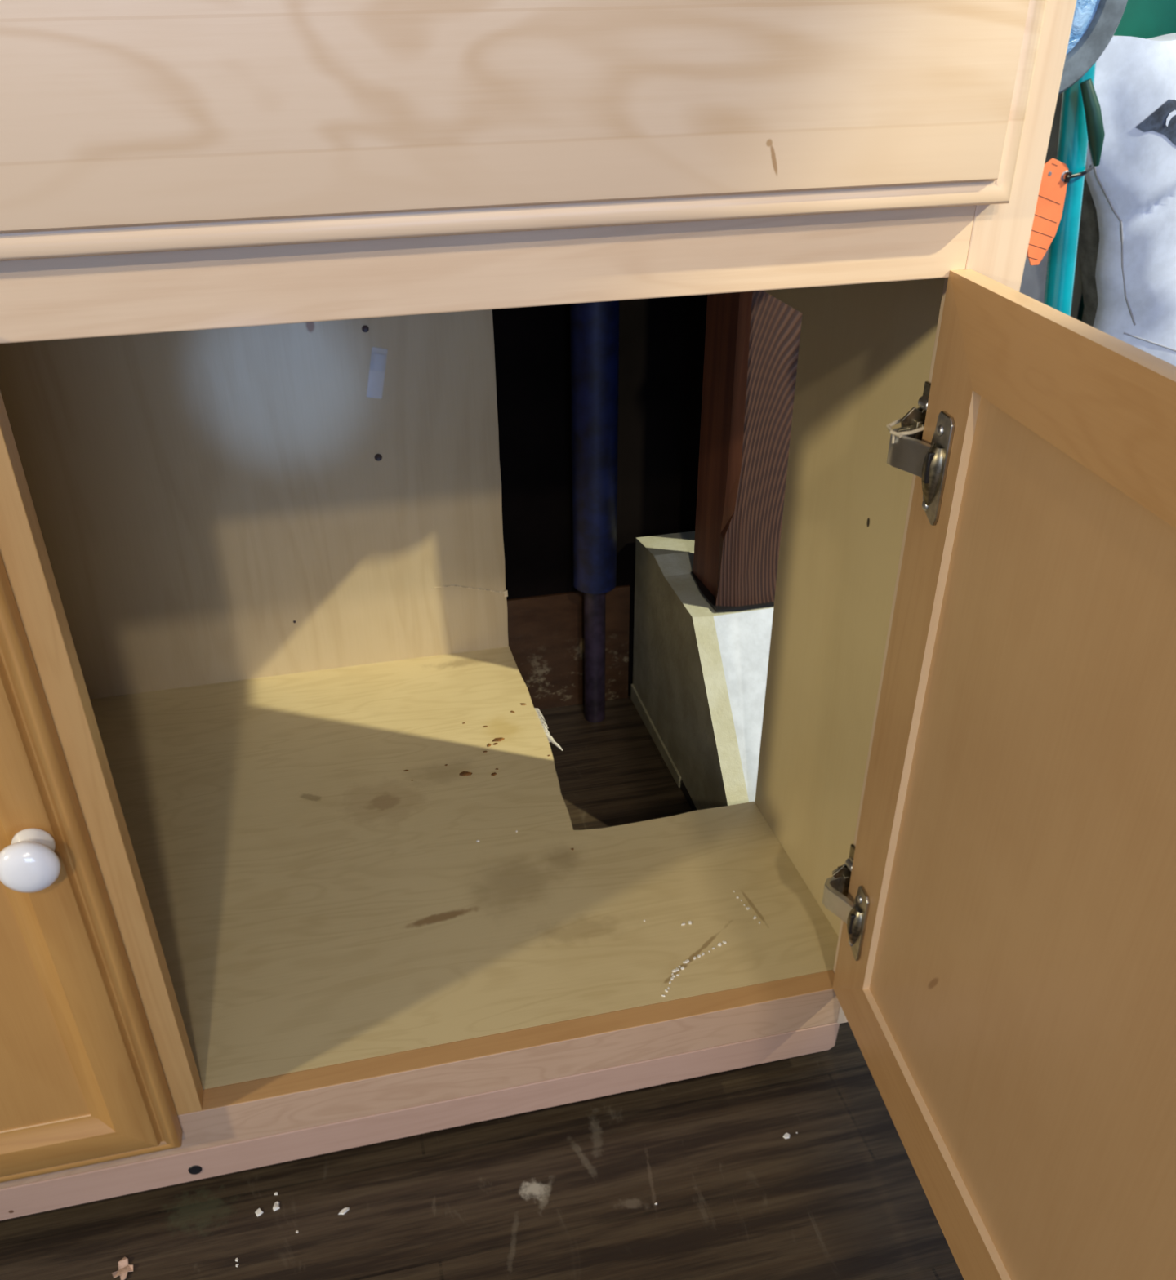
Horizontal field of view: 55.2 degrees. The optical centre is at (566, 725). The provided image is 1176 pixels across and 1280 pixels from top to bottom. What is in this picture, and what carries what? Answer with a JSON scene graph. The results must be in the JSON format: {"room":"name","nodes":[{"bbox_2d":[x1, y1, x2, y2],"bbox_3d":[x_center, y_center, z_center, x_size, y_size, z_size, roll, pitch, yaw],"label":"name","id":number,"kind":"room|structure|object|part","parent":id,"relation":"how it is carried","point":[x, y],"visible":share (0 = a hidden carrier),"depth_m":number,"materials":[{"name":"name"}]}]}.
{"room":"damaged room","nodes":[
{"label":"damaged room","id":0,"kind":"room"},
{"bbox_2d":[0,695,963,1279],"bbox_3d":[0.490,1.183,-0.406,5.000,0.050,4.750,-8,34,-11],"label":"floor","id":1,"kind":"structure","parent":0,"point":[571,1191],"depth_m":0.83,"materials":[{"name":"brown wood"}]},
{"bbox_2d":[111,1256,133,1279],"bbox_3d":[-0.310,0.381,0.789,0.014,0.002,0.016,13,36,20],"label":"dried leaf","id":2,"kind":"object","parent":1,"relation":"on","point":[124,1268],"visible":1,"depth_m":0.79,"materials":[{"name":"beige plant"}]},
{"bbox_2d":[254,1208,262,1216],"bbox_3d":[-0.226,0.357,0.826,0.005,0.002,0.005,-24,40,-31],"label":"crumb","id":3,"kind":"object","parent":1,"relation":"on","point":[259,1211],"visible":1,"depth_m":0.82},
{"bbox_2d":[272,1200,279,1211],"bbox_3d":[-0.214,0.354,0.829,0.005,0.002,0.008,-8,34,-11],"label":"crumb","id":4,"kind":"object","parent":1,"relation":"on","point":[276,1206],"visible":1,"depth_m":0.83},
{"bbox_2d":[337,1207,349,1214],"bbox_3d":[-0.163,0.356,0.825,0.004,0.001,0.009,27,42,35],"label":"crumb","id":5,"kind":"object","parent":1,"relation":"on","point":[344,1210],"visible":1,"depth_m":0.82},
{"bbox_2d":[0,0,1175,1279],"bbox_3d":[-0.283,-0.040,0.635,1.054,0.876,1.098,-8,34,-11],"label":"base cabinet","id":6,"kind":"object","parent":1,"relation":"on","point":[257,257],"visible":1,"depth_m":0.65,"materials":[{"name":"brown wood"}]},
{"bbox_3d":[-0.287,0.072,0.602,0.032,0.032,0.029,-8,34,-11],"label":"knob","id":7,"kind":"part","parent":6,"relation":"part of","materials":[{"name":"white ceramic"}]},
{"bbox_3d":[-0.514,0.093,0.583,0.412,0.460,0.006,-8,34,-11],"label":"panel","id":8,"kind":"part","parent":6,"relation":"part of","materials":[{"name":"orange wood"}]},
{"bbox_3d":[-0.510,0.303,0.719,0.500,0.048,0.019,-8,34,-11],"label":"rail","id":9,"kind":"part","parent":6,"relation":"part of","materials":[{"name":"orange wood"}]},
{"bbox_3d":[-0.490,-0.361,1.037,0.856,0.776,0.006,-8,34,-11],"label":"panel","id":10,"kind":"part","parent":6,"relation":"part of","materials":[{"name":"brown wood"}]},
{"bbox_3d":[-0.268,0.281,0.797,0.985,0.040,0.019,-8,34,-11],"label":"rail","id":11,"kind":"part","parent":6,"relation":"part of","materials":[{"name":"brown wood"}]},
{"bbox_3d":[-0.336,0.112,1.032,1.025,0.012,0.575,-8,34,-11],"label":"panel","id":12,"kind":"part","parent":6,"relation":"part of","materials":[{"name":"brown wood"}]},
{"bbox_2d":[458,771,471,775],"bbox_3d":[-0.100,0.048,1.112,0.012,0.001,0.007,8,34,14],"label":"flake","id":13,"kind":"object","parent":6,"relation":"on","point":[463,773],"visible":1,"depth_m":1.11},
{"bbox_3d":[-0.276,-0.188,0.490,0.985,0.042,0.019,-8,34,-11],"label":"rail","id":14,"kind":"part","parent":6,"relation":"part of","materials":[{"name":"brown wood"}]},
{"bbox_2d":[492,737,504,742],"bbox_3d":[-0.071,0.014,1.161,0.014,0.001,0.007,-8,34,-11],"label":"flake","id":15,"kind":"object","parent":6,"relation":"on","point":[495,740],"visible":1,"depth_m":1.16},
{"bbox_3d":[-0.274,-0.269,0.413,1.008,0.189,0.019,-8,34,-11],"label":"false drawer","id":16,"kind":"part","parent":6,"relation":"part of","materials":[{"name":"brown wood"}]},
{"bbox_3d":[0.165,-0.246,0.937,0.015,0.876,0.571,-8,34,-11],"label":"panel","id":17,"kind":"part","parent":6,"relation":"part of","materials":[{"name":"brown wood"}]},
{"bbox_2d":[885,417,924,444],"bbox_3d":[0.190,-0.166,0.633,0.022,0.009,0.022,-8,34,-11],"label":"string","id":18,"kind":"object","parent":6,"relation":"attached to","point":[888,426],"visible":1,"depth_m":0.63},
{"bbox_3d":[0.247,0.317,0.648,0.019,0.048,0.500,-5,33,-6],"label":"rail","id":19,"kind":"part","parent":6,"relation":"part of","materials":[{"name":"brown wood"}]},
{"bbox_3d":[0.243,0.118,0.518,0.006,0.435,0.412,-5,33,-6],"label":"panel","id":20,"kind":"part","parent":6,"relation":"part of","materials":[{"name":"brown wood"}]},
{"bbox_3d":[0.241,-0.080,0.388,0.019,0.048,0.500,-5,33,-6],"label":"rail","id":21,"kind":"part","parent":6,"relation":"part of","materials":[{"name":"brown wood"}]},
{"bbox_2d":[569,300,619,722],"bbox_3d":[0.028,-0.386,1.133,0.049,0.900,0.049,-8,34,-11],"label":"drain pipe","id":22,"kind":"object","parent":1,"relation":"on","point":[594,326],"visible":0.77,"depth_m":1.19,"materials":[{"name":"blue plastic"}]},
{"bbox_2d":[630,531,773,811],"bbox_3d":[0.191,-0.043,1.219,0.148,0.226,0.358,-8,34,-11],"label":"concrete footing","id":23,"kind":"object","parent":1,"relation":"on","point":[698,687],"visible":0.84,"depth_m":1.16,"materials":[{"name":"grey concrete"}]},
{"bbox_2d":[690,290,801,612],"bbox_3d":[0.164,-0.761,0.770,0.073,1.480,0.094,-8,34,-11],"label":"wooden post","id":24,"kind":"object","parent":23,"relation":"on","point":[752,339],"visible":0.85,"depth_m":1.06,"materials":[{"name":"brown wood"}]},
{"bbox_2d":[782,1132,790,1138],"bbox_3d":[0.171,0.319,0.874,0.005,0.002,0.006,25,41,34],"label":"crumb","id":25,"kind":"object","parent":1,"relation":"on","point":[786,1135],"visible":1,"depth_m":0.87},
{"bbox_2d":[1018,93,1082,319],"bbox_3d":[0.402,-0.297,1.183,0.260,0.685,0.011,-8,34,-11],"label":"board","id":26,"kind":"object","parent":1,"relation":"on","point":[1033,277],"visible":0.02,"depth_m":1.10,"materials":[{"name":"grey"}]},
{"bbox_2d":[1043,62,1095,315],"bbox_3d":[0.439,-0.219,1.043,0.116,0.710,0.022,-5,34,-7],"label":"ribbon","id":27,"kind":"object","parent":1,"relation":"on","point":[1072,146],"visible":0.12,"depth_m":0.90,"materials":[{"name":"teal fabric"}]},
{"bbox_2d":[1063,164,1092,182],"bbox_3d":[0.403,-0.432,0.881,0.042,0.009,0.012,-23,39,-30],"label":"tie","id":28,"kind":"object","parent":27,"relation":"attached to","point":[1068,175],"visible":1,"depth_m":0.87,"materials":[{"name":"metal"}]},
{"bbox_2d":[1026,158,1068,265],"bbox_3d":[0.375,-0.403,0.886,0.033,0.078,0.002,-8,34,-11],"label":"tag","id":29,"kind":"object","parent":28,"relation":"hanging from","point":[1052,188],"visible":0.85,"depth_m":0.89,"materials":[{"name":"orange paper"}]},
{"bbox_2d":[1079,78,1104,166],"bbox_3d":[0.396,-0.454,0.849,0.029,0.059,0.012,-4,33,-5],"label":"strap","id":30,"kind":"object","parent":27,"relation":"attached to","point":[1094,124],"visible":1,"depth_m":0.84,"materials":[{"name":"green fabric"}]},
{"bbox_2d":[1057,0,1127,94],"bbox_3d":[0.309,-0.580,0.789,0.143,0.251,0.136,-8,34,-11],"label":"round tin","id":31,"kind":"object","parent":27,"relation":"attached to","point":[1095,23],"visible":0.2,"depth_m":0.79,"materials":[{"name":"metal"}]},
{"bbox_2d":[1077,176,1098,326],"bbox_3d":[0.521,-0.306,1.181,0.146,0.700,0.032,-8,34,-11],"label":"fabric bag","id":32,"kind":"object","parent":1,"relation":"on","point":[1088,233],"visible":0.05,"depth_m":1.07,"materials":[{"name":"fabric"}]},
{"bbox_2d":[1076,0,1175,321],"bbox_3d":[0.650,-0.426,1.242,0.460,0.830,0.125,-8,34,-11],"label":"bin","id":33,"kind":"object","parent":1,"relation":"on","point":[1141,19],"visible":0.02,"depth_m":1.01,"materials":[{"name":"plastic"}]},
{"bbox_2d":[1084,33,1175,366],"bbox_3d":[0.591,-0.274,1.119,0.364,0.709,0.113,-8,34,-11],"label":"pillow","id":34,"kind":"object","parent":1,"relation":"on","point":[1131,188],"visible":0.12,"depth_m":0.96,"materials":[{"name":"white fabric"}]},
{"bbox_2d":[492,294,706,696],"bbox_3d":[-0.050,-1.095,0.756,5.000,2.500,0.100,-8,34,-11],"label":"wall","id":35,"kind":"structure","parent":0,"point":[661,340],"depth_m":1.23,"materials":[{"name":"black paint"}]},
{"bbox_2d":[506,585,629,710],"bbox_3d":[-1.190,0.077,1.136,2.600,0.155,0.004,-8,34,-11],"label":"baseboard","id":36,"kind":"structure","parent":35,"relation":"attached to","point":[545,633],"depth_m":1.35,"materials":[{"name":"brown wood"}]}
]}

